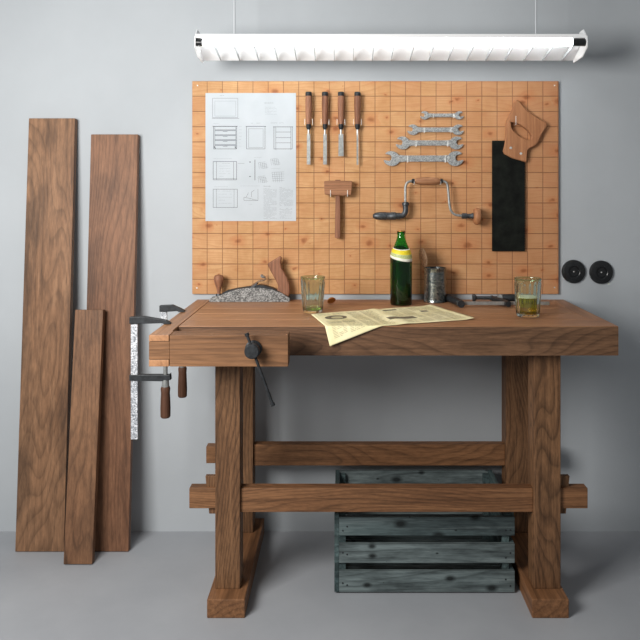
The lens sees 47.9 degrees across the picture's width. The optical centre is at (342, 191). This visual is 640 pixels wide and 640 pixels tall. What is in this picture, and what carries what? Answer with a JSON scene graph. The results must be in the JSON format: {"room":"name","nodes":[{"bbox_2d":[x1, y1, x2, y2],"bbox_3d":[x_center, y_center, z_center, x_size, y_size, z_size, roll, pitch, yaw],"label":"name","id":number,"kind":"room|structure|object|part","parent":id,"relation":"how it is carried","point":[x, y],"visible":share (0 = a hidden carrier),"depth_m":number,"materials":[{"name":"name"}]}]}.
{"room":"woodworking shop","nodes":[
{"label":"woodworking shop","id":0,"kind":"room"},
{"bbox_2d":[0,0,639,530],"bbox_3d":[0.000,-0.047,2.814,6.400,2.700,0.100,0,0,0],"label":"wall","id":1,"kind":"structure","parent":0,"point":[109,66],"depth_m":2.76,"materials":[{"name":"grey paint"}]},
{"bbox_2d":[192,81,558,293],"bbox_3d":[0.124,-0.017,2.734,1.401,0.814,0.060,0,0,0],"label":"board","id":2,"kind":"object","parent":1,"relation":"attached to","point":[357,262],"visible":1,"depth_m":2.75,"materials":[{"name":"brown wood"}]},
{"bbox_2d":[205,93,295,220],"bbox_3d":[-0.352,-0.134,2.751,0.346,0.489,0.001,0,0,0],"label":"drawing sheet","id":3,"kind":"object","parent":2,"relation":"attached to","point":[250,138],"visible":1,"depth_m":2.75,"materials":[{"name":"white paper"}]},
{"bbox_2d":[305,92,311,164],"bbox_3d":[-0.130,-0.242,2.730,0.026,0.275,0.026,0,0,0],"label":"chisel","id":4,"kind":"object","parent":2,"relation":"hanging from","point":[308,100],"visible":1,"depth_m":2.72,"materials":[{"name":"brown wood"}]},
{"bbox_3d":[-0.130,-0.309,2.730,0.026,0.110,0.026,0,0,0],"label":"handle","id":5,"kind":"part","parent":4,"relation":"part of","materials":[{"name":"brown wood"}]},
{"bbox_3d":[-0.130,-0.171,2.730,0.014,0.134,0.009,0,0,0],"label":"blade","id":6,"kind":"part","parent":4,"relation":"part of","materials":[{"name":"metal"}]},
{"bbox_2d":[322,92,327,164],"bbox_3d":[-0.068,-0.242,2.730,0.026,0.275,0.026,0,0,0],"label":"chisel","id":7,"kind":"object","parent":2,"relation":"hanging from","point":[324,94],"visible":1,"depth_m":2.72,"materials":[{"name":"brown wood"}]},
{"bbox_3d":[-0.068,-0.309,2.730,0.026,0.110,0.026,0,0,0],"label":"handle","id":8,"kind":"part","parent":7,"relation":"part of","materials":[{"name":"brown wood"}]},
{"bbox_3d":[-0.068,-0.171,2.730,0.014,0.134,0.009,0,0,0],"label":"blade","id":9,"kind":"part","parent":7,"relation":"part of","materials":[{"name":"metal"}]},
{"bbox_2d":[324,180,351,238],"bbox_3d":[-0.018,0.066,2.728,0.106,0.223,0.042,0,0,0],"label":"mallet","id":10,"kind":"object","parent":2,"relation":"hanging from","point":[339,188],"visible":1,"depth_m":2.71,"materials":[{"name":"brown wood"}]},
{"bbox_3d":[-0.020,0.092,2.728,0.021,0.170,0.016,0,0,0],"label":"handle","id":11,"kind":"part","parent":10,"relation":"part of","materials":[{"name":"brown wood"}]},
{"bbox_2d":[338,92,343,155],"bbox_3d":[-0.008,-0.258,2.730,0.026,0.243,0.026,0,0,0],"label":"chisel","id":12,"kind":"object","parent":2,"relation":"hanging from","point":[340,94],"visible":1,"depth_m":2.72,"materials":[{"name":"brown wood"}]},
{"bbox_3d":[-0.008,-0.309,2.730,0.026,0.110,0.026,0,0,0],"label":"handle","id":13,"kind":"part","parent":12,"relation":"part of","materials":[{"name":"brown wood"}]},
{"bbox_3d":[-0.008,-0.187,2.730,0.020,0.102,0.009,0,0,0],"label":"blade","id":14,"kind":"part","parent":12,"relation":"part of","materials":[{"name":"metal"}]},
{"bbox_2d":[354,92,360,164],"bbox_3d":[0.055,-0.241,2.730,0.026,0.277,0.026,0,0,0],"label":"chisel","id":15,"kind":"object","parent":2,"relation":"hanging from","point":[357,99],"visible":1,"depth_m":2.72,"materials":[{"name":"brown wood"}]},
{"bbox_3d":[0.055,-0.309,2.730,0.026,0.110,0.026,0,0,0],"label":"handle","id":16,"kind":"part","parent":15,"relation":"part of","materials":[{"name":"brown wood"}]},
{"bbox_3d":[0.055,-0.170,2.730,0.009,0.136,0.009,0,0,0],"label":"blade","id":17,"kind":"part","parent":15,"relation":"part of","materials":[{"name":"metal"}]},
{"bbox_2d":[384,151,462,165],"bbox_3d":[0.307,-0.128,2.745,0.304,0.057,0.007,0,0,0],"label":"wrench","id":18,"kind":"object","parent":2,"relation":"hanging from","point":[395,159],"visible":1,"depth_m":2.74,"materials":[{"name":"metal"}]},
{"bbox_2d":[373,177,481,224],"bbox_3d":[0.317,0.034,2.716,0.408,0.181,0.066,0,0,0],"label":"brace","id":19,"kind":"object","parent":2,"relation":"hanging from","point":[476,215],"visible":1,"depth_m":2.71,"materials":[{"name":"metal"}]},
{"bbox_3d":[0.506,0.092,2.716,0.029,0.066,0.066,0,0,0],"label":"knob","id":20,"kind":"part","parent":19,"relation":"part of","materials":[{"name":"brown wood"}]},
{"bbox_2d":[396,136,462,148],"bbox_3d":[0.329,-0.187,2.745,0.257,0.050,0.007,0,0,0],"label":"wrench","id":21,"kind":"object","parent":2,"relation":"hanging from","point":[406,143],"visible":1,"depth_m":2.74,"materials":[{"name":"metal"}]},
{"bbox_2d":[407,124,463,134],"bbox_3d":[0.352,-0.237,2.745,0.215,0.040,0.007,0,0,0],"label":"wrench","id":22,"kind":"object","parent":2,"relation":"hanging from","point":[416,129],"visible":1,"depth_m":2.74,"materials":[{"name":"metal"}]},
{"bbox_2d":[420,111,463,119],"bbox_3d":[0.377,-0.292,2.745,0.165,0.032,0.007,0,0,0],"label":"wrench","id":23,"kind":"object","parent":2,"relation":"hanging from","point":[427,115],"visible":1,"depth_m":2.74,"materials":[{"name":"metal"}]},
{"bbox_2d":[492,100,546,250],"bbox_3d":[0.670,-0.062,2.739,0.207,0.575,0.025,0,0,0],"label":"saw","id":24,"kind":"object","parent":2,"relation":"hanging from","point":[509,156],"visible":1,"depth_m":2.74,"materials":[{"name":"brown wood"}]},
{"bbox_3d":[0.630,0.015,2.742,0.126,0.421,0.002,0,0,0],"label":"blade","id":25,"kind":"part","parent":24,"relation":"part of","materials":[{"name":"black metal"}]},
{"bbox_3d":[0.691,-0.231,2.740,0.166,0.236,0.023,0,0,0],"label":"handle","id":26,"kind":"part","parent":24,"relation":"part of","materials":[{"name":"brown wood"}]},
{"bbox_2d":[561,260,585,282],"bbox_3d":[0.884,0.305,2.757,0.090,0.090,0.014,0,0,0],"label":"wall socket","id":27,"kind":"object","parent":1,"relation":"attached to","point":[573,271],"visible":1,"depth_m":2.75,"materials":[{"name":"black plastic"}]},
{"bbox_3d":[0.884,0.305,2.760,0.039,0.039,0.005,0,0,0],"label":"recess plate","id":28,"kind":"part","parent":27,"relation":"part of","materials":[{"name":"black plastic"}]},
{"bbox_2d":[589,260,612,283],"bbox_3d":[0.990,0.308,2.757,0.090,0.090,0.014,0,0,0],"label":"wall socket","id":29,"kind":"object","parent":1,"relation":"attached to","point":[600,272],"visible":1,"depth_m":2.75,"materials":[{"name":"black plastic"}]},
{"bbox_3d":[0.990,0.308,2.760,0.039,0.039,0.005,0,0,0],"label":"recess plate","id":30,"kind":"part","parent":29,"relation":"part of","materials":[{"name":"black plastic"}]},
{"bbox_2d":[0,531,639,639],"bbox_3d":[0.000,1.353,0.732,6.400,0.100,4.264,0,0,0],"label":"floor","id":31,"kind":"structure","parent":0,"point":[159,588],"depth_m":2.30,"materials":[{"name":"grey concrete"}]},
{"bbox_2d":[15,118,77,551],"bbox_3d":[-1.101,0.511,2.682,0.183,1.583,0.156,0,0,0],"label":"wooden plank","id":32,"kind":"object","parent":31,"relation":"on","point":[44,420],"visible":0.89,"depth_m":2.67,"materials":[{"name":"brown wood"}]},
{"bbox_2d":[64,310,104,563],"bbox_3d":[-0.928,0.867,2.587,0.105,0.872,0.148,0,0,0],"label":"wooden plank","id":33,"kind":"object","parent":31,"relation":"on","point":[89,327],"visible":1,"depth_m":2.57,"materials":[{"name":"brown wood"}]},
{"bbox_2d":[87,134,139,550],"bbox_3d":[-0.867,0.542,2.682,0.181,1.522,0.156,0,0,0],"label":"wooden plank","id":34,"kind":"object","parent":31,"relation":"on","point":[114,160],"visible":0.71,"depth_m":2.68,"materials":[{"name":"brown wood"}]},
{"bbox_2d":[149,297,617,617],"bbox_3d":[0.142,0.843,2.384,1.397,0.919,0.733,0,0,0],"label":"workbench","id":35,"kind":"object","parent":31,"relation":"on","point":[233,338],"depth_m":2.26,"materials":[{"name":"brown wood"}]},
{"bbox_2d":[129,316,171,438],"bbox_3d":[-0.597,0.576,2.234,0.128,0.381,0.031,0,0,0],"label":"clamp","id":36,"kind":"object","parent":35,"relation":"attached to","point":[134,377],"visible":0.85,"depth_m":2.23,"materials":[{"name":"metal"}]},
{"bbox_3d":[-0.597,0.574,2.234,0.128,0.023,0.018,0,0,0],"label":"sliding arm","id":37,"kind":"part","parent":36,"relation":"part of","materials":[{"name":"black metal"}]},
{"bbox_3d":[-0.597,0.397,2.234,0.127,0.024,0.018,0,0,0],"label":"fixed arm","id":38,"kind":"part","parent":36,"relation":"part of","materials":[{"name":"black metal"}]},
{"bbox_3d":[-0.551,0.652,2.234,0.031,0.096,0.031,0,0,0],"label":"handle","id":39,"kind":"part","parent":36,"relation":"part of","materials":[{"name":"brown wood"}]},
{"bbox_2d":[159,304,186,397],"bbox_3d":[-0.578,0.543,2.460,0.095,0.315,0.031,0,0,0],"label":"clamp","id":40,"kind":"object","parent":35,"relation":"attached to","point":[182,371],"visible":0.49,"depth_m":2.45,"materials":[{"name":"metal"}]},
{"bbox_3d":[-0.583,0.397,2.460,0.086,0.024,0.018,0,0,0],"label":"fixed arm","id":41,"kind":"part","parent":40,"relation":"part of","materials":[{"name":"black metal"}]},
{"bbox_3d":[-0.548,0.649,2.460,0.031,0.103,0.031,0,0,0],"label":"handle","id":42,"kind":"part","parent":40,"relation":"part of","materials":[{"name":"brown wood"}]},
{"bbox_3d":[-0.362,0.873,2.295,0.078,0.745,0.073,0,0,0],"label":"leg","id":43,"kind":"part","parent":35,"relation":"part of","materials":[{"name":"brown wood"}]},
{"bbox_3d":[-0.367,0.873,2.666,0.076,0.745,0.073,0,0,0],"label":"leg","id":44,"kind":"part","parent":35,"relation":"part of","materials":[{"name":"brown wood"}]},
{"bbox_2d":[209,256,289,301],"bbox_3d":[-0.349,0.326,2.711,0.298,0.167,0.056,0,0,0],"label":"plane","id":45,"kind":"object","parent":35,"relation":"on","point":[260,292],"visible":1,"depth_m":2.68,"materials":[{"name":"metal"}]},
{"bbox_3d":[-0.468,0.347,2.711,0.038,0.072,0.038,0,0,0],"label":"knob","id":46,"kind":"part","parent":45,"relation":"part of","materials":[{"name":"brown wood"}]},
{"bbox_3d":[-0.235,0.501,2.032,0.088,0.209,0.013,0,0,0],"label":"vise handle","id":47,"kind":"part","parent":35,"relation":"part of","materials":[{"name":"black metal"}]},
{"bbox_2d":[300,275,324,313],"bbox_3d":[-0.103,0.348,2.446,0.084,0.122,0.084,0,0,0],"label":"drinking glass","id":48,"kind":"object","parent":35,"relation":"on","point":[312,286],"visible":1,"depth_m":2.42,"materials":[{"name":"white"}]},
{"bbox_3d":[-0.042,0.397,2.631,0.032,0.026,0.026,0,0,0],"label":"bottle cap","id":49,"kind":"part","parent":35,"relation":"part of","materials":[{"name":"orange metal"}]},
{"bbox_2d":[311,304,473,345],"bbox_3d":[0.142,0.435,2.358,0.488,0.065,0.295,0,0,-22],"label":"newspaper","id":50,"kind":"object","parent":35,"relation":"on","point":[340,326],"visible":1,"depth_m":2.31,"materials":[{"name":"beige paper"}]},
{"bbox_2d":[325,315,346,318],"bbox_3d":[-0.023,0.406,2.336,0.072,0.001,0.071,0,0,0],"label":"picture","id":51,"kind":"object","parent":50,"relation":"on","point":[326,316],"depth_m":2.34},
{"bbox_2d":[318,306,465,337],"bbox_3d":[0.156,0.424,2.374,0.484,0.040,0.375,0,0,0],"label":"print","id":52,"kind":"object","parent":50,"relation":"attached to","point":[345,324],"depth_m":2.32,"materials":[{"name":"beige paper"}]},
{"bbox_2d":[386,316,416,319],"bbox_3d":[0.189,0.405,2.322,0.099,0.003,0.040,0,0,-22],"label":"picture","id":53,"kind":"object","parent":50,"relation":"on","point":[387,317],"depth_m":2.31},
{"bbox_2d":[179,299,617,326],"bbox_3d":[0.170,0.455,2.474,1.343,0.090,0.548,0,0,0],"label":"countertop","id":54,"kind":"structure","parent":35,"relation":"on","point":[213,314],"depth_m":2.39,"materials":[{"name":"brown wood"}]},
{"bbox_2d":[390,230,411,305],"bbox_3d":[0.212,0.275,2.624,0.081,0.269,0.081,0,0,0],"label":"beer bottle","id":55,"kind":"object","parent":35,"relation":"on","point":[400,256],"visible":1,"depth_m":2.59,"materials":[{"name":"green glass"}]},
{"bbox_2d":[419,248,445,302],"bbox_3d":[0.337,0.309,2.690,0.099,0.201,0.084,0,0,0],"label":"tin can","id":56,"kind":"object","parent":35,"relation":"on","point":[434,277],"visible":1,"depth_m":2.66,"materials":[{"name":"metal"}]},
{"bbox_3d":[0.299,0.245,2.686,0.010,0.074,0.074,0,0,-17],"label":"lid","id":57,"kind":"part","parent":56,"relation":"part of","materials":[{"name":"metal"}]},
{"bbox_2d":[446,294,549,307],"bbox_3d":[0.558,0.394,2.625,0.354,0.032,0.162,0,0,0],"label":"clamp","id":58,"kind":"object","parent":35,"relation":"on","point":[507,300],"visible":0.94,"depth_m":2.58,"materials":[{"name":"metal"}]},
{"bbox_3d":[0.406,0.396,2.625,0.050,0.025,0.162,0,0,0],"label":"fixed arm","id":59,"kind":"part","parent":58,"relation":"part of","materials":[{"name":"black metal"}]},
{"bbox_3d":[0.571,0.396,2.618,0.026,0.021,0.151,0,0,-13],"label":"sliding arm","id":60,"kind":"part","parent":58,"relation":"part of","materials":[{"name":"black metal"}]},
{"bbox_3d":[0.631,0.392,2.670,0.082,0.029,0.029,0,0,0],"label":"handle","id":61,"kind":"part","parent":58,"relation":"part of","materials":[{"name":"black metal"}]},
{"bbox_3d":[0.639,0.873,2.666,0.088,0.745,0.073,0,0,0],"label":"leg","id":62,"kind":"part","parent":35,"relation":"part of","materials":[{"name":"brown wood"}]},
{"bbox_2d":[514,276,541,317],"bbox_3d":[0.609,0.346,2.372,0.089,0.126,0.089,0,0,0],"label":"drinking glass","id":63,"kind":"object","parent":35,"relation":"on","point":[527,289],"visible":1,"depth_m":2.34,"materials":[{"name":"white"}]},
{"bbox_3d":[0.641,0.873,2.295,0.084,0.745,0.073,0,0,0],"label":"leg","id":64,"kind":"part","parent":35,"relation":"part of","materials":[{"name":"brown wood"}]},
{"bbox_2d":[334,470,514,591],"bbox_3d":[0.265,1.172,2.517,0.585,0.262,0.367,0,0,0],"label":"wooden crate","id":65,"kind":"object","parent":31,"relation":"on","point":[484,565],"visible":0.89,"depth_m":2.33,"materials":[{"name":"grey wood"}]},
{"bbox_3d":[-0.002,1.175,2.676,0.022,0.255,0.022,0,0,0],"label":"corner post","id":66,"kind":"part","parent":65,"relation":"part of","materials":[{"name":"grey wood"}]},
{"bbox_3d":[-0.002,1.175,2.358,0.022,0.255,0.022,0,0,0],"label":"corner post","id":67,"kind":"part","parent":65,"relation":"part of","materials":[{"name":"grey wood"}]},
{"bbox_3d":[0.531,1.175,2.676,0.022,0.255,0.022,0,0,0],"label":"corner post","id":68,"kind":"part","parent":65,"relation":"part of","materials":[{"name":"grey wood"}]},
{"bbox_3d":[0.531,1.175,2.358,0.022,0.255,0.022,0,0,0],"label":"corner post","id":69,"kind":"part","parent":65,"relation":"part of","materials":[{"name":"grey wood"}]},
{"bbox_3d":[0.000,-1.447,2.082,6.400,0.100,1.564,0,0,0],"label":"ceiling","id":70,"kind":"structure","parent":0,"visible":0},
{"bbox_2d":[194,0,587,62],"bbox_3d":[0.166,-0.934,2.557,1.356,0.926,0.150,0,0,0],"label":"lamp","id":71,"kind":"object","parent":70,"relation":"hanging from","point":[208,47],"visible":1,"depth_m":2.55,"materials":[{"name":"white metal"}]},
{"bbox_3d":[-0.511,-0.520,2.557,0.003,0.098,0.150,0,0,0],"label":"plate","id":72,"kind":"part","parent":71,"relation":"part of","materials":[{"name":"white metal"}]},
{"bbox_3d":[-0.380,-0.972,2.520,0.006,0.851,0.007,0,0,0],"label":"hanging rod","id":73,"kind":"part","parent":71,"relation":"part of","materials":[{"name":"grey metal"}]},
{"bbox_3d":[0.449,-0.489,2.552,0.002,0.030,0.136,0,0,0],"label":"louvre blade","id":74,"kind":"part","parent":71,"relation":"part of","materials":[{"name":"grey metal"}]},
{"bbox_3d":[0.518,-0.489,2.552,0.002,0.030,0.136,0,0,0],"label":"louvre blade","id":75,"kind":"part","parent":71,"relation":"part of","materials":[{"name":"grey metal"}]},
{"bbox_3d":[0.587,-0.489,2.552,0.002,0.030,0.136,0,0,0],"label":"louvre blade","id":76,"kind":"part","parent":71,"relation":"part of","materials":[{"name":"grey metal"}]},
{"bbox_3d":[0.655,-0.489,2.552,0.002,0.030,0.136,0,0,0],"label":"louvre blade","id":77,"kind":"part","parent":71,"relation":"part of","materials":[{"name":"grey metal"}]},
{"bbox_3d":[0.675,-0.972,2.520,0.006,0.851,0.007,0,0,0],"label":"hanging rod","id":78,"kind":"part","parent":71,"relation":"part of","materials":[{"name":"grey metal"}]},
{"bbox_3d":[0.724,-0.489,2.552,0.002,0.030,0.136,0,0,0],"label":"louvre blade","id":79,"kind":"part","parent":71,"relation":"part of","materials":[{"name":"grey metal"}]},
{"bbox_3d":[0.793,-0.489,2.552,0.002,0.030,0.136,0,0,0],"label":"louvre blade","id":80,"kind":"part","parent":71,"relation":"part of","materials":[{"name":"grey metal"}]},
{"bbox_3d":[0.842,-0.520,2.557,0.003,0.098,0.150,0,0,0],"label":"plate","id":81,"kind":"part","parent":71,"relation":"part of","materials":[{"name":"white metal"}]}
]}

